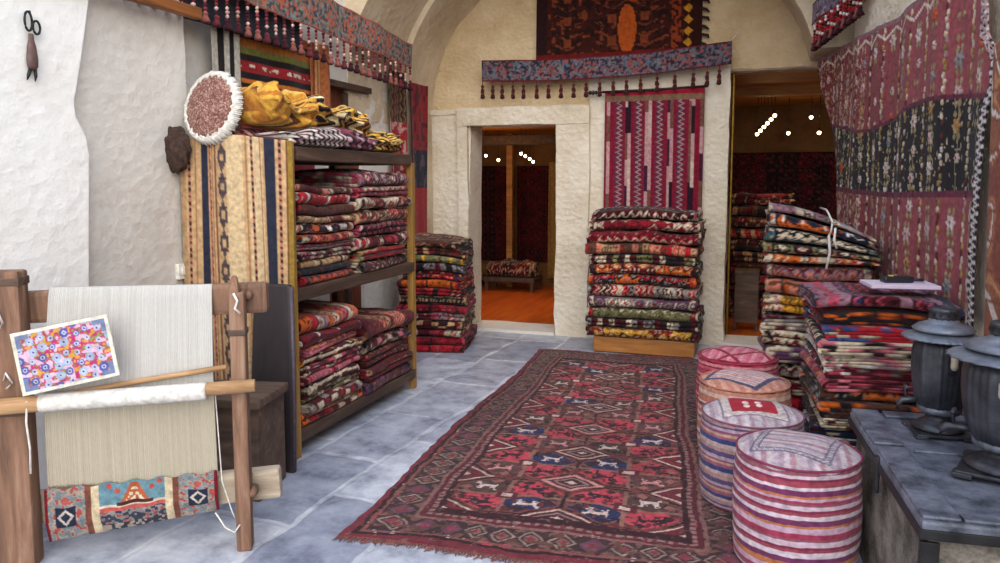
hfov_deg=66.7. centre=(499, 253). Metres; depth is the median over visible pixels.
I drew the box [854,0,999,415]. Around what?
wall
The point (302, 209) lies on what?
rug
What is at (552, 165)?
curtain
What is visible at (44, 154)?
wall
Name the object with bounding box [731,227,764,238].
rug
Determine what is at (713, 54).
valance
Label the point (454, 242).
rug
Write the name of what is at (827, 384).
rug
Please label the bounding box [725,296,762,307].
rug
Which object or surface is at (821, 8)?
valance
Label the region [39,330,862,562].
floor
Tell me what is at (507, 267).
bench cushion
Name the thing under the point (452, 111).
trim
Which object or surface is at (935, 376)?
samovar
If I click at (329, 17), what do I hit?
valance
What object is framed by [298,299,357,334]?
rug
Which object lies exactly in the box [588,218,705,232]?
rug
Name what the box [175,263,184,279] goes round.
wall switch
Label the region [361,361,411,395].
rug
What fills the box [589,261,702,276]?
rug
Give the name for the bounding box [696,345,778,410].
pouf
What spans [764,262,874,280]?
rug
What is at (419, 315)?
rug
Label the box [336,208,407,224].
rug
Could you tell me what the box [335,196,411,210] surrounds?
rug
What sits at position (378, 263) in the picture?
rug
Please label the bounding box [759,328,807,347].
rug
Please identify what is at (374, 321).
rug
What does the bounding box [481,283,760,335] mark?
floor
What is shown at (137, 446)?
weaving loom
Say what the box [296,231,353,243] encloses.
rug
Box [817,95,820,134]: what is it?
spot lamp
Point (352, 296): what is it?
door
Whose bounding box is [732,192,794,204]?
rug
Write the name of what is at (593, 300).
rug
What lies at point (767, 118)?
spot lamp
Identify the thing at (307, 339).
rug
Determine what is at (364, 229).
rug
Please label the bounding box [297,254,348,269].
rug
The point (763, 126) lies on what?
spot lamp
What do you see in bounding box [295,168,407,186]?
rug
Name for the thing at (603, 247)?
rug
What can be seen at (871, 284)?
notebook
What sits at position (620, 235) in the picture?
rug
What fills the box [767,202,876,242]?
rug
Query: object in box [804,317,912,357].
rug
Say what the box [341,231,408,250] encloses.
rug
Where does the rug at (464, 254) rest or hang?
on the rug at (418, 257)
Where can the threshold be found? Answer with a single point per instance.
(483, 325)
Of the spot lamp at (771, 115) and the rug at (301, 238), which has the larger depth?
the spot lamp at (771, 115)
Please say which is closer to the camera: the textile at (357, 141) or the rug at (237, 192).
the rug at (237, 192)
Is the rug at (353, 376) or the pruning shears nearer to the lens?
the pruning shears
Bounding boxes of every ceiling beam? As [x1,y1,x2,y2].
[482,134,555,145]
[731,84,821,97]
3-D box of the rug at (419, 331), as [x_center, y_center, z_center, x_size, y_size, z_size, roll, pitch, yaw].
[-0.567,0.663,6.944,0.560,0.075,0.674,1,6,7]
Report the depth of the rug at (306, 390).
4.37 m
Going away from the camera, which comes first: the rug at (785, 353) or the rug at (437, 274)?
the rug at (785, 353)
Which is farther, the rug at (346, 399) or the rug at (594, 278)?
the rug at (594, 278)
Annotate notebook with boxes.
[858,279,942,290]
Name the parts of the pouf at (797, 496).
panel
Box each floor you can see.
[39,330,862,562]
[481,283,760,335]
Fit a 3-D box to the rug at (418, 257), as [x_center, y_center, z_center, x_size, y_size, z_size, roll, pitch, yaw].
[-0.566,0.032,6.853,0.606,0.101,0.667,1,6,7]
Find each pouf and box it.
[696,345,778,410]
[697,368,791,450]
[699,397,804,511]
[732,429,863,562]
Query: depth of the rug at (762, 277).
8.21 m
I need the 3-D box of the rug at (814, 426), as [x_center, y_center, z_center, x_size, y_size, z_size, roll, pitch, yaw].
[1.830,0.816,3.774,0.584,0.071,0.589,2,6,18]
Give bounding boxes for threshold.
[475,320,762,349]
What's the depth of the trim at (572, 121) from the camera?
7.25 m
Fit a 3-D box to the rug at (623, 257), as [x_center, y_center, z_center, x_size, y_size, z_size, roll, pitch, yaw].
[1.275,0.028,6.694,0.931,0.100,0.577,2,6,18]
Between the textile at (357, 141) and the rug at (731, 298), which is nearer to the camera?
the textile at (357, 141)
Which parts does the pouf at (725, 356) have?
panel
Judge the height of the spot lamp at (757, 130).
0.440 m
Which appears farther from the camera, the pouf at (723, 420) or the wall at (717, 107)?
the wall at (717, 107)
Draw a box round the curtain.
[547,162,555,278]
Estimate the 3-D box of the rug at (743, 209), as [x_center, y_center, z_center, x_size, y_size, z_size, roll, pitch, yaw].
[2.863,-0.472,8.262,0.669,0.135,0.515,2,6,17]
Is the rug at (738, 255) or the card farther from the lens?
the rug at (738, 255)
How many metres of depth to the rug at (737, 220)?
8.11 m
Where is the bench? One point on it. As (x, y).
(519, 279)
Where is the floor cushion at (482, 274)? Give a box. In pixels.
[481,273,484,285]
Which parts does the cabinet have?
leg, seat, leg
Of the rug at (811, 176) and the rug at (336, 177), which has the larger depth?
the rug at (811, 176)
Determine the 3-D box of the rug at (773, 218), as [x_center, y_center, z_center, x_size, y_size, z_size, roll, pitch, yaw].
[1.990,-0.157,4.753,0.636,0.215,0.632,2,6,19]
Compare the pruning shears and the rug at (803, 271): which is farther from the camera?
the rug at (803, 271)
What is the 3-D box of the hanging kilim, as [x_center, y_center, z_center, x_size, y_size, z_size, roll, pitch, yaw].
[2.325,-0.619,4.693,0.071,1.628,3.225,1,6,10]
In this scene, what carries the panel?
on the floor at (345, 468)
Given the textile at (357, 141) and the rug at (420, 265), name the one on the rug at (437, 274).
the rug at (420, 265)
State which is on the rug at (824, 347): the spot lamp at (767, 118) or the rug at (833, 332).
the rug at (833, 332)
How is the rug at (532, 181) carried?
attached to the wall at (803, 136)
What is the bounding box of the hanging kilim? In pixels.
[818,0,993,327]
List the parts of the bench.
leg, seat, leg, leg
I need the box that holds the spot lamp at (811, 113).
[809,100,812,118]
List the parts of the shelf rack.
post, post, shelf, shelf, shelf, post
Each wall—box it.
[0,0,88,488]
[74,0,399,308]
[432,0,840,345]
[481,103,834,293]
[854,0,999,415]
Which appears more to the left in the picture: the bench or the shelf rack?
the shelf rack
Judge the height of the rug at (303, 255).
0.056 m
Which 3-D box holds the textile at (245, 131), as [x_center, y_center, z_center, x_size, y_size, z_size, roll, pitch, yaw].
[-1.469,-0.648,4.292,0.400,0.106,0.371,1,6,8]
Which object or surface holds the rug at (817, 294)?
on the rug at (857, 315)
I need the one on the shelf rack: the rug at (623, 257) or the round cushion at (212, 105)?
the round cushion at (212, 105)
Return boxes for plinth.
[594,335,697,357]
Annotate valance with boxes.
[179,0,413,90]
[479,29,740,98]
[811,0,864,51]
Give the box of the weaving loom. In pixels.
[0,269,282,562]
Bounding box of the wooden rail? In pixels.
[127,0,201,19]
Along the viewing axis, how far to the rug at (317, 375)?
4.37 m
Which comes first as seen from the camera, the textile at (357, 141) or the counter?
the counter
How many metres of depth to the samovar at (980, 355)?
2.42 m
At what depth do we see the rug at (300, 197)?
4.29 m
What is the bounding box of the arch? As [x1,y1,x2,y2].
[398,0,854,294]
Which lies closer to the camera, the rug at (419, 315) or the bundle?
the bundle
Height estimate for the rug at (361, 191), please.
0.094 m
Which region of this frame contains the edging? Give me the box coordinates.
[726,72,734,333]
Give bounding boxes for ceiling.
[344,0,865,122]
[482,126,555,134]
[731,70,823,105]
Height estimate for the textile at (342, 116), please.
0.246 m
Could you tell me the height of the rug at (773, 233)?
0.165 m
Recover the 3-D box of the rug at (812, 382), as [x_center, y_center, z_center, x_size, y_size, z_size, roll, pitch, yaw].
[1.836,0.639,3.750,0.611,0.079,0.598,1,6,13]
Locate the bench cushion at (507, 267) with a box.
[486,258,540,276]
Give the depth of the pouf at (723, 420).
3.44 m
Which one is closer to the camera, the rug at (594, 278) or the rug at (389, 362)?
the rug at (389, 362)
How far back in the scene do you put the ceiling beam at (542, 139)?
9.83 m
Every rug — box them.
[180,135,296,420]
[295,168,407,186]
[295,184,352,194]
[295,192,349,205]
[295,203,354,215]
[296,215,354,223]
[296,221,353,233]
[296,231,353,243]
[296,239,350,250]
[297,246,351,261]
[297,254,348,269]
[297,261,351,276]
[297,268,352,285]
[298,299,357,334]
[299,319,361,349]
[299,330,355,356]
[299,337,362,367]
[300,345,362,377]
[300,354,361,385]
[300,362,359,395]
[300,371,359,403]
[301,380,362,415]
[301,387,362,426]
[333,349,741,562]
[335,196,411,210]
[336,186,407,197]
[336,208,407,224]
[340,220,406,237]
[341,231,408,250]
[345,253,406,272]
[346,244,407,261]
[352,306,414,341]
[353,338,409,367]
[356,350,412,381]
[360,326,410,354]
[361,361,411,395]
[388,70,406,222]
[396,297,475,313]
[397,233,472,250]
[397,275,473,289]
[398,282,474,296]
[399,290,475,305]
[402,266,473,281]
[403,246,473,258]
[403,311,475,329]
[404,324,477,344]
[405,337,473,352]
[406,254,473,265]
[406,260,472,273]
[410,82,427,232]
[416,304,474,320]
[416,321,472,336]
[481,166,505,260]
[517,166,548,261]
[536,0,709,59]
[585,242,703,256]
[585,304,704,322]
[585,316,703,331]
[585,324,702,342]
[586,228,706,245]
[587,295,699,310]
[588,85,705,210]
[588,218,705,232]
[588,273,700,287]
[588,282,702,299]
[589,253,699,265]
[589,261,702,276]
[591,206,702,221]
[725,152,836,282]
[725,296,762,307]
[726,281,765,296]
[729,306,761,319]
[730,238,763,250]
[730,258,764,273]
[730,271,766,284]
[731,204,795,215]
[731,215,765,227]
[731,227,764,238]
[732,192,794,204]
[733,250,764,262]
[757,335,806,363]
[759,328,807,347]
[760,301,808,330]
[762,236,880,261]
[762,253,879,265]
[763,292,806,313]
[764,224,878,256]
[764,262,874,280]
[764,275,859,295]
[765,209,878,248]
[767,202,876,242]
[778,363,803,377]
[780,376,806,395]
[791,395,805,410]
[797,282,964,318]
[798,372,924,418]
[799,350,913,394]
[800,361,915,403]
[801,394,856,439]
[802,299,928,327]
[802,409,856,447]
[803,305,913,342]
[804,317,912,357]
[804,328,910,370]
[804,340,911,380]
[804,418,808,432]
[805,390,851,429]
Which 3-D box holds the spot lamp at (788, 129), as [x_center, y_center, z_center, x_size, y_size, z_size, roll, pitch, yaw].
[3.339,-1.584,8.786,0.040,0.430,0.040,2,6,19]
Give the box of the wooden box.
[214,379,287,501]
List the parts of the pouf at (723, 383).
panel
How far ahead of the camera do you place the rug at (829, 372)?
3.49 m
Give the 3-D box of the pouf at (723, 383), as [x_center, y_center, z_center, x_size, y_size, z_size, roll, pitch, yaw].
[1.307,0.868,4.096,0.482,0.453,0.483,-2,6,-15]
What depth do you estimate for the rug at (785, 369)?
4.62 m
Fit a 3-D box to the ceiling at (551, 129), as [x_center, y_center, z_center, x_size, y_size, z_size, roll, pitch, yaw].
[-0.244,-1.605,9.471,4.300,0.080,3.100,2,6,19]
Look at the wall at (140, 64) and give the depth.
3.88 m
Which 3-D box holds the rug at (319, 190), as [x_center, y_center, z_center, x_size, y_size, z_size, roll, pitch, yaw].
[-1.262,-0.374,4.429,0.593,0.065,0.610,2,6,19]
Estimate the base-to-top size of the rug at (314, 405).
0.069 m
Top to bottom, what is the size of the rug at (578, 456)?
0.018 m
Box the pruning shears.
[23,10,40,81]
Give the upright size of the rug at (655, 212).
0.121 m
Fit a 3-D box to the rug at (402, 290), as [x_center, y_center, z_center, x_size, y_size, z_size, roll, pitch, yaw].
[-0.565,0.314,6.901,0.602,0.091,0.660,1,6,7]
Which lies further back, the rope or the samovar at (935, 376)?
the rope
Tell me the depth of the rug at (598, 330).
6.49 m
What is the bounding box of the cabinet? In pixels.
[733,268,759,330]
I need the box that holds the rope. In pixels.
[820,207,837,268]
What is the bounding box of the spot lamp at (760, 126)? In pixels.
[759,97,761,131]
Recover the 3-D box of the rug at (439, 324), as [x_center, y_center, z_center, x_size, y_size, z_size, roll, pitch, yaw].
[-0.561,0.592,6.924,0.583,0.091,0.664,1,6,7]
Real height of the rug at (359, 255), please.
0.081 m
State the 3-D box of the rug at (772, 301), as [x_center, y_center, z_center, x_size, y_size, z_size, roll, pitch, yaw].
[1.974,0.293,4.791,0.610,0.120,0.624,2,6,20]
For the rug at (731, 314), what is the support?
on the floor at (516, 303)
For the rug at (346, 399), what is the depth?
4.45 m
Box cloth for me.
[183,0,299,49]
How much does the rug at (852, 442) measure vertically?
0.060 m
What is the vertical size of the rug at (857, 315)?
0.084 m
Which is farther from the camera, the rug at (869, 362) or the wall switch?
the wall switch
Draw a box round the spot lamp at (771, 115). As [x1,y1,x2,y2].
[769,97,772,120]
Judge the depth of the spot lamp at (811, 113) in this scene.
8.51 m
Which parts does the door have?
frame post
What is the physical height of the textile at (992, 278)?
1.430 m
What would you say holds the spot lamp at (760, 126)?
hanging from the ceiling at (806, 77)
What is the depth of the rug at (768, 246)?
4.52 m
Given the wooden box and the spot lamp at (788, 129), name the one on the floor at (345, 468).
the wooden box
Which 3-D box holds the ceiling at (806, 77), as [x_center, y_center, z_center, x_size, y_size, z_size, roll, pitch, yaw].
[1.600,-1.853,8.809,8.600,0.100,3.300,2,6,19]
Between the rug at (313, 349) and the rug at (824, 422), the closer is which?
the rug at (824, 422)
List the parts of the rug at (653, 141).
rod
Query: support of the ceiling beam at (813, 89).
attached to the ceiling at (806, 77)
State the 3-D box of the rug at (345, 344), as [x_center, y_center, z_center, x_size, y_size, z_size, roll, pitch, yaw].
[-1.240,0.561,4.531,0.595,0.072,0.642,2,6,21]
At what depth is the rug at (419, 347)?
6.62 m
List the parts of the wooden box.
lid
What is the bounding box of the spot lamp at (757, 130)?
[755,97,758,135]
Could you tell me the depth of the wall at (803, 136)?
9.74 m
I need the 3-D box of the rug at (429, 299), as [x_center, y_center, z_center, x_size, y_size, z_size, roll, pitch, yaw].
[-0.558,0.380,6.903,0.603,0.102,0.674,1,6,6]
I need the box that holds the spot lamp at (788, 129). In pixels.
[786,97,789,134]
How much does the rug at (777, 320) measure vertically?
0.116 m
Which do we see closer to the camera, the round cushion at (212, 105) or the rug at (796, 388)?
the round cushion at (212, 105)
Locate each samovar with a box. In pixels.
[895,305,977,443]
[937,319,999,481]
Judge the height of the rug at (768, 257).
0.055 m
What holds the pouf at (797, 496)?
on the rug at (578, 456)
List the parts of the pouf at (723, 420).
panel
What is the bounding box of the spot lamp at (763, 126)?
[762,99,765,128]
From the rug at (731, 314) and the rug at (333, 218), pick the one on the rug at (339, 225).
the rug at (333, 218)
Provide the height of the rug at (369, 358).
0.096 m
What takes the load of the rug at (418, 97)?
hanging from the arch
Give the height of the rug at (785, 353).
0.111 m
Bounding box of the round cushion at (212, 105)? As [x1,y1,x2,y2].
[184,71,243,145]
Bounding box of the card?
[10,314,119,395]
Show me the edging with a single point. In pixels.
(733, 92)
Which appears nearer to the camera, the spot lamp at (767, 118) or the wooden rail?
the wooden rail
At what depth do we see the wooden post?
10.61 m
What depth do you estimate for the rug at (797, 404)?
4.61 m
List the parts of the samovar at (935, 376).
foot plate, lid, crown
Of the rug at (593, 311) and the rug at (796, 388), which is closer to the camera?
the rug at (796, 388)
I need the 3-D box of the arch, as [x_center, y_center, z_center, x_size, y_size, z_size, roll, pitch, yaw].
[1.261,-1.632,6.620,7.030,5.060,0.778,2,6,19]
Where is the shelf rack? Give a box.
[293,142,416,459]
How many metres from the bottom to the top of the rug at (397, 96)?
1.400 m
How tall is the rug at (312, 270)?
0.040 m
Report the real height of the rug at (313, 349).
0.078 m
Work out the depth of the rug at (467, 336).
6.64 m
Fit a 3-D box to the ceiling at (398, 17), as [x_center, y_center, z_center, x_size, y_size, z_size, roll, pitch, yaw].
[0.996,-2.568,5.745,7.023,3.026,0.937,2,6,19]
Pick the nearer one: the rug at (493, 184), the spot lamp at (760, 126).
the spot lamp at (760, 126)
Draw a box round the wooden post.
[506,133,513,286]
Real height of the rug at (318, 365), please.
0.080 m
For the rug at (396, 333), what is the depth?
5.08 m
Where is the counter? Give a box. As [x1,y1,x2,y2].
[848,408,999,562]
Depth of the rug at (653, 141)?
6.91 m
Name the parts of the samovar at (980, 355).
foot plate, lid, crown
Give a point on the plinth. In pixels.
(601, 343)
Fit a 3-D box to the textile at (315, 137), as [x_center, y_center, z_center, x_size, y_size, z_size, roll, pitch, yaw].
[-1.121,-0.657,4.288,0.327,0.137,0.560,2,6,20]
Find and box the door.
[328,79,371,306]
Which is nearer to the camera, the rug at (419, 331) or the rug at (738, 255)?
the rug at (419, 331)
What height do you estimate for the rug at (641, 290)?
0.122 m
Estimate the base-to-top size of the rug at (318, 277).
0.056 m
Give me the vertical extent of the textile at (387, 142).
0.181 m
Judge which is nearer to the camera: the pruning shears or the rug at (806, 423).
the pruning shears
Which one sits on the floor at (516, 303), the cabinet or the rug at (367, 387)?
the cabinet
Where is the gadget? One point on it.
(884, 278)
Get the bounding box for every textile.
[231,128,268,135]
[237,81,318,130]
[253,127,347,148]
[307,94,370,135]
[333,127,377,151]
[366,129,404,152]
[984,41,999,335]
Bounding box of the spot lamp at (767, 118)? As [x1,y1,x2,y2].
[766,97,768,124]
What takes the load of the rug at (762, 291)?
on the rug at (731, 298)
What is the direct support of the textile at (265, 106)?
on the textile at (315, 137)
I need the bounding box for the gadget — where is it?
[880,275,923,282]
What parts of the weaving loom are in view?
post, post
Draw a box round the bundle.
[164,126,191,173]
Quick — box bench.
[483,275,542,292]
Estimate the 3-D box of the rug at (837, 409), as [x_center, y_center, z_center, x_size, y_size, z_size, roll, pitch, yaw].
[1.819,0.706,3.737,0.591,0.078,0.617,1,6,14]
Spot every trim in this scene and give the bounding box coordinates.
[431,109,456,114]
[457,104,590,336]
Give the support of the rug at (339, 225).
on the rug at (301, 238)
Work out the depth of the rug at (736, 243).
8.15 m
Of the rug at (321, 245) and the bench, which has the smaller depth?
the rug at (321, 245)
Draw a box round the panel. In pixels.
[252,283,296,472]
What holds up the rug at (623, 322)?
on the rug at (598, 330)
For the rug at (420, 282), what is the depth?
6.59 m
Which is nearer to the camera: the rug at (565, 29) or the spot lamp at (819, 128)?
the rug at (565, 29)
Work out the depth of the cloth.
4.79 m

